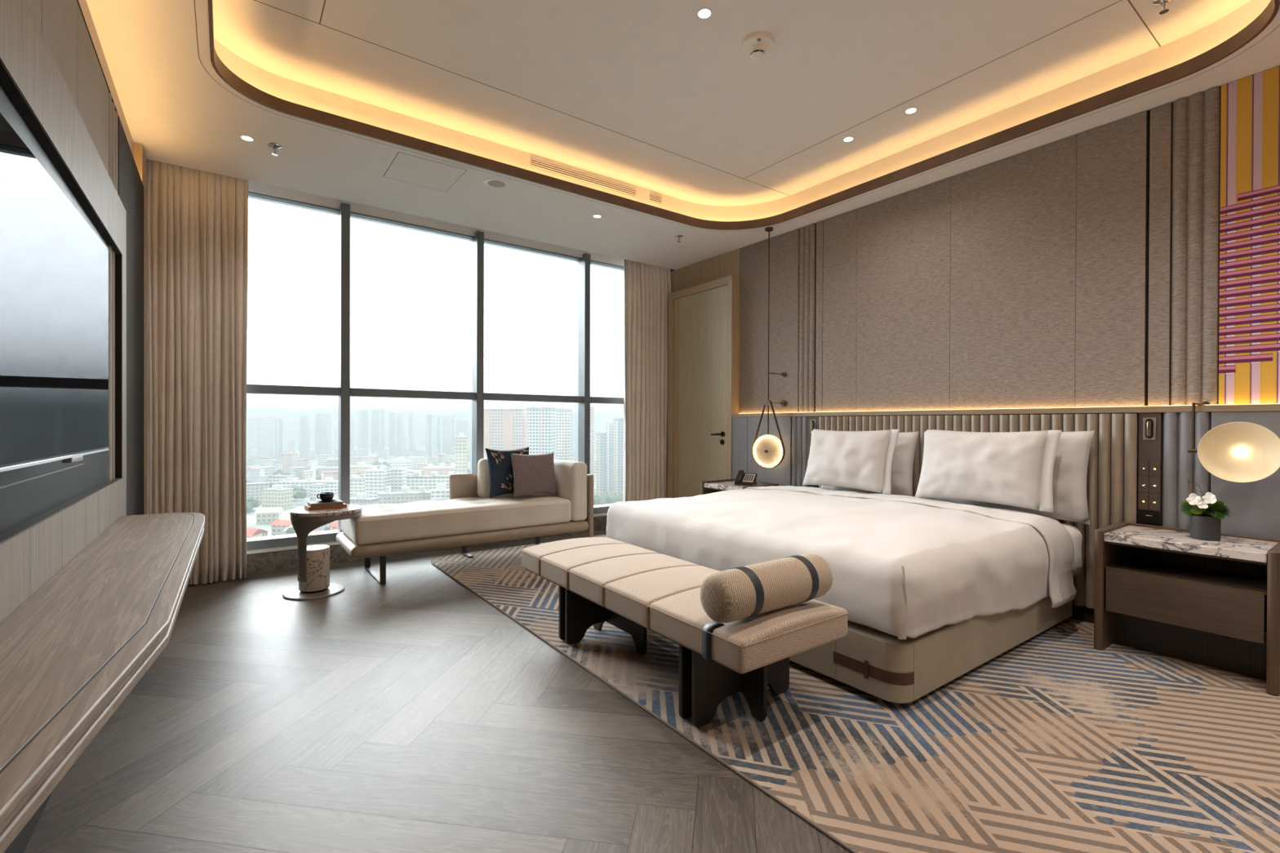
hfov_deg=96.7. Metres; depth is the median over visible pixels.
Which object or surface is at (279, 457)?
block
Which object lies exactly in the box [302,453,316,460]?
block
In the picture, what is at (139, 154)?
trim
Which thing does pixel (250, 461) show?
block
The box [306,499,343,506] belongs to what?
book
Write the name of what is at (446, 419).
tower
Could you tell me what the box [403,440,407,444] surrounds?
block
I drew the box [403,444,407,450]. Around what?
block
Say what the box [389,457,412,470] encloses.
block
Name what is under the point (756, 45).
smoke detector
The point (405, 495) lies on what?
apartment block
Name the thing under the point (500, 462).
cushion
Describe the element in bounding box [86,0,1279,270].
ceiling
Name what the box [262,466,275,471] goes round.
block
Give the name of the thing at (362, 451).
block
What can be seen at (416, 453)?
block
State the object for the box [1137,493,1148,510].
switch
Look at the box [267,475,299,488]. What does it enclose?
block
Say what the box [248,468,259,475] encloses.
block
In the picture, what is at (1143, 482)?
switch
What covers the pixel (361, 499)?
apartment block
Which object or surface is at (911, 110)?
recessed light
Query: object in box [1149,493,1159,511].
switch
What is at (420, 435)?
ground
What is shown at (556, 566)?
cushion
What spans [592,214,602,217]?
recessed light
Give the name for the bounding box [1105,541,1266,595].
shelf
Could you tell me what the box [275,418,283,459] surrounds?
tower
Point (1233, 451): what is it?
wall lamp
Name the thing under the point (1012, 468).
pillow
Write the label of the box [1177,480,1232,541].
potted plant
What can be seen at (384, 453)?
block
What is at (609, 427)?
apartment tower
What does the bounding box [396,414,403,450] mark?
tower
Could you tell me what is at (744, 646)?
cushion
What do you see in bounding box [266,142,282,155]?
sprinkler
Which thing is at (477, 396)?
window
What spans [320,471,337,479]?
block
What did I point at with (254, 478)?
shed
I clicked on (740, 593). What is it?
bolster
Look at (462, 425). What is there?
tower
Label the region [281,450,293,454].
block
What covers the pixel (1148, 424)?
light
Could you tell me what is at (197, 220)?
curtain
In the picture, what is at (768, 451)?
pendant lamp
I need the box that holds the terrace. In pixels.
[422,462,454,475]
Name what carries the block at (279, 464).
on the ground
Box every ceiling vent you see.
[528,155,636,197]
[648,192,662,204]
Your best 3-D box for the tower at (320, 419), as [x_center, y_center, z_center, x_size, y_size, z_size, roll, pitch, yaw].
[-680.749,19.120,1214.325,23.855,93.136,25.006,0,0,-36]
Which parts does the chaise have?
leg frame, panel, leg post, leg post, panel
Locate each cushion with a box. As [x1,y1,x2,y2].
[340,493,571,545]
[477,458,513,497]
[485,447,528,497]
[510,452,557,497]
[521,537,626,576]
[540,543,659,589]
[568,553,699,607]
[604,565,719,628]
[649,587,847,674]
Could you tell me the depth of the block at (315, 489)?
538.36 m
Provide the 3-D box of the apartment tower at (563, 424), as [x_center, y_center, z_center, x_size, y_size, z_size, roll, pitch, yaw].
[-81.149,24.251,584.512,26.583,92.335,26.583,0,0,-36]
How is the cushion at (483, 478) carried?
on the chaise
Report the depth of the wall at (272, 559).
4.69 m
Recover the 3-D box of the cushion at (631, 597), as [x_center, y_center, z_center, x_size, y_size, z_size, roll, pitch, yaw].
[0.174,0.756,2.607,0.597,0.132,0.335,0,0,-36]
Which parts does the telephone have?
key panel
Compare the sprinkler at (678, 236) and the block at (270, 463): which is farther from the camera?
the block at (270, 463)
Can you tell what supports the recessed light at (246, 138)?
in the ceiling
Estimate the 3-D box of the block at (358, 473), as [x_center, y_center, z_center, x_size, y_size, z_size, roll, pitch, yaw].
[-311.620,60.657,653.170,23.717,17.340,17.073,0,0,-36]
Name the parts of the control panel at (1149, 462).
reading light plate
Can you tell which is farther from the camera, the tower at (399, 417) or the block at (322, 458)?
the tower at (399, 417)
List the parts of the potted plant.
flower, flower, pot, flower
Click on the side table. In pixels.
(313, 561)
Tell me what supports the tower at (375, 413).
on the ground
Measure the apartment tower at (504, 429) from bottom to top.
91.850 m
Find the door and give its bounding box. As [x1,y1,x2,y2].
[667,275,739,497]
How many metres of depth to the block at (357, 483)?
568.35 m
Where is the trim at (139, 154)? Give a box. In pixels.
[133,142,146,514]
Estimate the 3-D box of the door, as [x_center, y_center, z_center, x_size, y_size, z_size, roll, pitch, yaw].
[0.628,-0.188,6.041,0.162,2.630,1.001,0,0,-36]
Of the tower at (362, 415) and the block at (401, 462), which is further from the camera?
the tower at (362, 415)
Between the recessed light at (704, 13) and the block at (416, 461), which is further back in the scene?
the block at (416, 461)
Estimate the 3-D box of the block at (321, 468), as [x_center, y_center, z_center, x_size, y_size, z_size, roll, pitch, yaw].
[-407.244,61.036,747.017,28.065,15.129,23.577,0,0,-36]
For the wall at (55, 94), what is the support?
attached to the wall at (83, 4)
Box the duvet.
[606,485,1076,639]
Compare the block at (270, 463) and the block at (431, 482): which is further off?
the block at (270, 463)
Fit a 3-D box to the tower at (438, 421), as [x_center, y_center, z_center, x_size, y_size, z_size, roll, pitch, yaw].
[-388.479,24.430,1097.409,20.968,85.536,23.898,0,0,-36]
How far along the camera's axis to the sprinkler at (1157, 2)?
2.67 m
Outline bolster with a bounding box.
[700,553,832,622]
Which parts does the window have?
pane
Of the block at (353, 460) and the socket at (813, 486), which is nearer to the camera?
the socket at (813, 486)
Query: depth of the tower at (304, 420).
1189.76 m
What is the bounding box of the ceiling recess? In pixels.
[212,0,1250,206]
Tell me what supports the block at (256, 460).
on the ground
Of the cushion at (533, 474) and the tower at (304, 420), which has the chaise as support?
the cushion at (533, 474)
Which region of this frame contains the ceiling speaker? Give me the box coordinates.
[483,177,510,189]
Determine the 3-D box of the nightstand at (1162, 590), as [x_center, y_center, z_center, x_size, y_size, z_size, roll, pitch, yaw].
[2.677,0.832,2.776,0.433,0.605,0.635,0,0,-36]
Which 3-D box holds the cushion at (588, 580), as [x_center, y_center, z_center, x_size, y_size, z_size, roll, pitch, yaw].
[-0.021,0.754,2.876,0.597,0.132,0.330,0,0,-36]
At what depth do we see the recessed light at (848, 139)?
3.98 m
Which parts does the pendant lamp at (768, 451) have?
glass, rod, wall arm, wall arm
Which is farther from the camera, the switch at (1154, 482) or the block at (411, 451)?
the block at (411, 451)
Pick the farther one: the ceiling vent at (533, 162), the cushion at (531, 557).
the ceiling vent at (533, 162)
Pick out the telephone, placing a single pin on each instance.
(743, 479)
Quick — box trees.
[246,457,623,534]
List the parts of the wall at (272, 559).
sill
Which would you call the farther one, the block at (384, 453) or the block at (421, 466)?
the block at (384, 453)
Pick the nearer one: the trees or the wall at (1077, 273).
the wall at (1077, 273)
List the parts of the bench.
leg plate, leg plate, cross plate, leg plate, leg plate, cross plate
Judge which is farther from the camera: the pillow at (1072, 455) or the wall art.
the pillow at (1072, 455)
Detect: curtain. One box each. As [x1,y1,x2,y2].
[146,159,248,585]
[622,259,671,502]
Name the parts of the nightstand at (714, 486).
panel, panel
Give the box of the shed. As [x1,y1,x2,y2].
[246,475,268,482]
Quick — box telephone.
[733,470,757,485]
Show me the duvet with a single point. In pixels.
(902, 566)
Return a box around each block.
[246,457,254,466]
[246,482,269,503]
[248,456,264,463]
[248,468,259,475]
[252,449,256,456]
[259,457,275,466]
[259,467,272,475]
[261,484,293,508]
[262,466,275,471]
[266,460,281,467]
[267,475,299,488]
[275,461,282,474]
[276,454,282,461]
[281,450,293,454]
[282,451,297,474]
[287,441,294,448]
[289,466,306,479]
[297,459,311,470]
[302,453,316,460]
[302,470,315,479]
[309,448,315,453]
[309,483,328,500]
[317,466,337,475]
[318,454,330,465]
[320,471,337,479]
[326,458,338,466]
[333,450,338,456]
[350,450,357,455]
[350,457,362,465]
[350,462,378,477]
[350,473,364,496]
[350,493,380,505]
[357,471,364,476]
[358,448,368,456]
[362,457,377,465]
[364,465,406,497]
[368,453,378,461]
[377,485,431,503]
[381,449,388,459]
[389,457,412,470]
[394,450,408,457]
[400,453,410,457]
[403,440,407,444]
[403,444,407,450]
[404,449,414,455]
[404,457,425,469]
[405,471,453,491]
[406,469,422,476]
[408,445,416,450]
[413,450,423,456]
[418,463,434,470]
[425,457,441,466]
[430,484,448,500]
[434,454,447,462]
[435,463,450,466]
[445,453,454,461]
[450,445,455,452]
[467,448,470,457]
[571,450,575,455]
[594,460,595,473]
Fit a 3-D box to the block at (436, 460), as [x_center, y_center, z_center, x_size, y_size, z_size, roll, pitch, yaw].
[-344.697,59.644,948.583,25.097,16.661,12.141,0,0,-36]
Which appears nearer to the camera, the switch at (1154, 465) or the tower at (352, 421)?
the switch at (1154, 465)
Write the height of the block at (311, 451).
15.348 m
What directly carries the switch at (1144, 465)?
attached to the control panel at (1149, 462)
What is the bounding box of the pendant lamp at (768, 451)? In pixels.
[751,226,786,468]
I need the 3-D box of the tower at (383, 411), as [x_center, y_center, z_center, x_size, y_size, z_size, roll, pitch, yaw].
[-626.053,10.990,1386.487,16.149,108.336,22.831,0,0,-36]
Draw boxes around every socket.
[807,484,817,487]
[1137,510,1159,525]
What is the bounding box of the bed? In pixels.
[789,523,1082,703]
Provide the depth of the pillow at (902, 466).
4.06 m
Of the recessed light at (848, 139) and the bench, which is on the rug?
the bench
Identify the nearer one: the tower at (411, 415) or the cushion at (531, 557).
the cushion at (531, 557)
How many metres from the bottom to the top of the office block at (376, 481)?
31.265 m
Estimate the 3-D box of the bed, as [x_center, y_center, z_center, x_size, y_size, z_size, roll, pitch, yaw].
[1.161,0.836,3.607,1.861,0.580,2.201,0,0,-36]
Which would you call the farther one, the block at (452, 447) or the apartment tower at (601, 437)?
the block at (452, 447)
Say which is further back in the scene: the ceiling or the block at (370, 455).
the block at (370, 455)
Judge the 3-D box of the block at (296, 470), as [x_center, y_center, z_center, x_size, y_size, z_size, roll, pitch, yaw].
[-444.419,60.861,739.124,18.185,15.286,17.594,0,0,-36]
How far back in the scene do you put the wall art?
2.85 m
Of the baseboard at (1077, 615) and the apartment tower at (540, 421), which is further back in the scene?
the apartment tower at (540, 421)
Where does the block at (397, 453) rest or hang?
on the ground
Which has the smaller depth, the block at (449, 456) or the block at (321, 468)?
the block at (321, 468)
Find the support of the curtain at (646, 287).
hanging from the wall at (272, 559)
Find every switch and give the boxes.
[807,446,809,457]
[1137,476,1148,493]
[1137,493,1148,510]
[1138,460,1149,476]
[1149,460,1159,477]
[1149,476,1159,493]
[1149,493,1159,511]
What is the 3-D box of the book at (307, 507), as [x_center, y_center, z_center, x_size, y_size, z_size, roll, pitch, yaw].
[-2.191,0.554,3.962,0.235,0.022,0.170,0,0,-40]
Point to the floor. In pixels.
(410, 713)
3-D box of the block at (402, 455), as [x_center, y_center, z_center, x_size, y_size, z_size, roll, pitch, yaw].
[-463.772,60.802,1125.907,19.208,12.030,15.224,0,0,-36]
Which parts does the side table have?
stem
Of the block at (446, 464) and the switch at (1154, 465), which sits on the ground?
the block at (446, 464)
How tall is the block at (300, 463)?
19.087 m
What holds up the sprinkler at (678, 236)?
attached to the ceiling
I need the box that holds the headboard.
[818,413,1138,608]
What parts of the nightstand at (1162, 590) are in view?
panel, drawer, kick panel, panel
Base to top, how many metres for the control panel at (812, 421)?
0.610 m
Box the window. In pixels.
[246,191,623,551]
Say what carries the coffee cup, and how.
on the saucer
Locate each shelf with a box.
[0,512,204,852]
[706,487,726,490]
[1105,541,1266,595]
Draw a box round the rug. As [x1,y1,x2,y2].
[431,534,1279,852]
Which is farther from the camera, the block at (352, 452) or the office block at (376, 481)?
the block at (352, 452)
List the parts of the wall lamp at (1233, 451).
rod, lamp shade, bulb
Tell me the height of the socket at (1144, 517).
0.074 m
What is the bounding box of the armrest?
[544,458,586,521]
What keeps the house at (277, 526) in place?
on the ground
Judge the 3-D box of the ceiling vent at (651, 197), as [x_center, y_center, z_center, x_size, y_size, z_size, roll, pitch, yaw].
[0.134,-1.956,4.887,0.146,0.075,0.008,0,0,-36]
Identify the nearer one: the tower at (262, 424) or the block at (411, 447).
the tower at (262, 424)
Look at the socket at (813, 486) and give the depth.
4.84 m
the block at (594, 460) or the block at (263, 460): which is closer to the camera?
the block at (594, 460)
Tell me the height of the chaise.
0.842 m
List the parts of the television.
trim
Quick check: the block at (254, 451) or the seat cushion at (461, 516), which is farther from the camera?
the block at (254, 451)
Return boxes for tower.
[246,418,256,456]
[256,418,268,457]
[262,417,275,457]
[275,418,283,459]
[299,415,310,457]
[315,413,326,457]
[326,414,333,456]
[350,419,354,450]
[357,409,368,454]
[371,409,379,453]
[380,408,386,449]
[388,413,396,455]
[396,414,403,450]
[408,413,415,449]
[425,414,434,457]
[434,417,443,457]
[442,415,450,453]
[450,415,456,445]
[454,432,468,474]
[457,420,467,435]
[483,404,525,458]
[525,403,555,458]
[555,404,572,461]
[590,406,595,488]
[595,430,606,494]
[604,419,613,492]
[613,413,623,493]
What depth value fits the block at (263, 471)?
720.74 m
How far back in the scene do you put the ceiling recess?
3.20 m
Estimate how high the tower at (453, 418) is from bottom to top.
93.136 m
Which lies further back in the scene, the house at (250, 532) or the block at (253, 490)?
the block at (253, 490)
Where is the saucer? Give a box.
[315,497,337,502]
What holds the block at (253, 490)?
on the ground
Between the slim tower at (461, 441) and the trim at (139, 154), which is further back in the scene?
the slim tower at (461, 441)
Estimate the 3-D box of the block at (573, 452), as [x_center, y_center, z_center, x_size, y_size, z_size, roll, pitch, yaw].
[-142.359,60.325,1248.176,20.083,14.202,20.422,0,0,-36]
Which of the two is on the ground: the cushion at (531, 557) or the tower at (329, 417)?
the tower at (329, 417)
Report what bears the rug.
on the floor
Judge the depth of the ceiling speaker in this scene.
4.16 m
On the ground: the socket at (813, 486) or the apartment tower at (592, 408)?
the apartment tower at (592, 408)
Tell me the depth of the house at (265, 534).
348.10 m
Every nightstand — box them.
[701,479,778,494]
[1093,521,1279,695]
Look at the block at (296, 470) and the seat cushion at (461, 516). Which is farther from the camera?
the block at (296, 470)
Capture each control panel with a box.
[807,416,818,488]
[1137,413,1161,526]
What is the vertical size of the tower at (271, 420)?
84.016 m
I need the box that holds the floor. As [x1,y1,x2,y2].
[23,529,851,852]
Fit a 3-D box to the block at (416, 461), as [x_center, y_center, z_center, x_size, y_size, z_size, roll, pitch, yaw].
[-357.568,58.475,902.756,28.755,19.294,29.323,0,0,-36]
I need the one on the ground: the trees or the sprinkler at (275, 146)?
the trees
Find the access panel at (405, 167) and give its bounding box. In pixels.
[382,151,466,191]
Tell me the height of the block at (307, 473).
16.248 m
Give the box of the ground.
[246,430,622,536]
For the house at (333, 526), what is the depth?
353.76 m
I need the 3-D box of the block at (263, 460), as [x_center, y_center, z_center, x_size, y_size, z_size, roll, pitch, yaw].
[-636.601,59.965,972.662,23.414,13.780,23.251,0,0,-36]
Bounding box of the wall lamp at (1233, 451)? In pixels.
[1187,401,1279,482]
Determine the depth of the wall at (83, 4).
2.74 m
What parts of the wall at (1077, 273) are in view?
grey panel, fabric panel, grey panel, fluted grey panel, fabric panel, fabric panel, fabric panel, fabric panel, fabric panel, fabric panel, fluted grey panel, grey panel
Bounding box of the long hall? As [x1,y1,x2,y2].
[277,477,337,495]
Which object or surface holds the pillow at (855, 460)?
on the duvet
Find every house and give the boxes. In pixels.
[246,527,269,536]
[246,528,264,537]
[254,506,283,524]
[269,520,292,535]
[315,526,331,530]
[328,522,337,530]
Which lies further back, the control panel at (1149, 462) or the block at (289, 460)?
the block at (289, 460)
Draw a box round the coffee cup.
[316,492,333,500]
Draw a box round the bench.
[521,537,848,727]
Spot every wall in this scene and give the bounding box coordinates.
[0,0,143,852]
[78,0,133,155]
[146,159,623,574]
[671,85,1279,613]
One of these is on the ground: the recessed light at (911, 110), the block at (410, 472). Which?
the block at (410, 472)
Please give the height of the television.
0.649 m
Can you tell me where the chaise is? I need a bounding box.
[335,458,593,584]
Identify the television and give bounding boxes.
[0,111,108,472]
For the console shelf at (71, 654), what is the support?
attached to the wall at (55, 94)
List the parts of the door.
handle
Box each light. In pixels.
[239,134,255,142]
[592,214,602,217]
[696,7,712,19]
[842,136,854,142]
[903,106,918,114]
[1146,421,1151,436]
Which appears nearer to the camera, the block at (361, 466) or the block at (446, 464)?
the block at (361, 466)
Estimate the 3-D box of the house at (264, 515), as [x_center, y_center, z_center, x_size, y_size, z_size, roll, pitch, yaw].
[-273.155,65.042,419.221,18.193,10.800,15.451,0,0,-36]
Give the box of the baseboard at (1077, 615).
[1069,609,1093,623]
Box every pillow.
[802,428,899,494]
[820,431,919,496]
[915,429,1062,512]
[924,429,1094,524]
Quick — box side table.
[282,504,362,600]
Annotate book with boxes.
[303,502,346,511]
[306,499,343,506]
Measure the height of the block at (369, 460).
18.197 m
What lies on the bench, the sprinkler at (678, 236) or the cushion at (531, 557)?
the cushion at (531, 557)
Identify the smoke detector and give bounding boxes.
[741,31,774,61]
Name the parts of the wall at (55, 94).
fabric panel, fabric panel, fabric panel, black panel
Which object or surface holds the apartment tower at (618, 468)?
on the ground
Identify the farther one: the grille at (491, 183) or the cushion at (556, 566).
the grille at (491, 183)
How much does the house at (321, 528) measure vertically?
10.320 m
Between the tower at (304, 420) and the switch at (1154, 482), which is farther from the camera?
the tower at (304, 420)
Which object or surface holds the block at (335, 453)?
on the ground
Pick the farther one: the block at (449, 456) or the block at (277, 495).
the block at (449, 456)
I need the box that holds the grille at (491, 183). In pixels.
[488,180,505,186]
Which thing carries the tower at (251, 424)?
on the ground
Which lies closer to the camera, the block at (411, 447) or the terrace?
the terrace
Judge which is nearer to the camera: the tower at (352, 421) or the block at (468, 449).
the block at (468, 449)
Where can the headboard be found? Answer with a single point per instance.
(1112, 476)
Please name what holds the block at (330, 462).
on the ground
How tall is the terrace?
27.759 m
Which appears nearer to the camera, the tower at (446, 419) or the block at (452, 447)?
the block at (452, 447)
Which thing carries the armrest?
on the chaise
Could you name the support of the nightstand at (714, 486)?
on the rug
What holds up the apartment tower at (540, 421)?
on the ground
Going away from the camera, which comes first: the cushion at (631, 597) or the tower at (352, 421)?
the cushion at (631, 597)
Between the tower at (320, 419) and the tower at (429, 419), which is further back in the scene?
the tower at (320, 419)
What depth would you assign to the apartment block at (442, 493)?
476.61 m
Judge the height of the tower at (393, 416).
96.176 m
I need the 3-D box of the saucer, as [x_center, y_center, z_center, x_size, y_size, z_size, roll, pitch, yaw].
[-2.192,0.516,3.979,0.136,0.014,0.136,0,0,-36]
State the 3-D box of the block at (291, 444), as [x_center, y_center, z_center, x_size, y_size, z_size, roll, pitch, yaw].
[-982.584,53.221,1602.803,17.312,19.575,18.050,0,0,-36]
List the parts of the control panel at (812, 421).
reading light plate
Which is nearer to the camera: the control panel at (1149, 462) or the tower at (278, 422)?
the control panel at (1149, 462)
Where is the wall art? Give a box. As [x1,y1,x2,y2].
[1218,65,1279,404]
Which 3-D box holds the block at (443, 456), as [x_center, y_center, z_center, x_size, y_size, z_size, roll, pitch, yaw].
[-343.626,58.249,981.296,17.663,19.185,13.904,0,0,-36]
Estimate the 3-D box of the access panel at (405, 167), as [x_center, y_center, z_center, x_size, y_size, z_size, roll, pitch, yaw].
[-1.518,-1.781,4.003,0.448,0.001,0.458,0,0,-36]
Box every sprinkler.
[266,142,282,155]
[674,234,683,242]
[1152,0,1173,13]

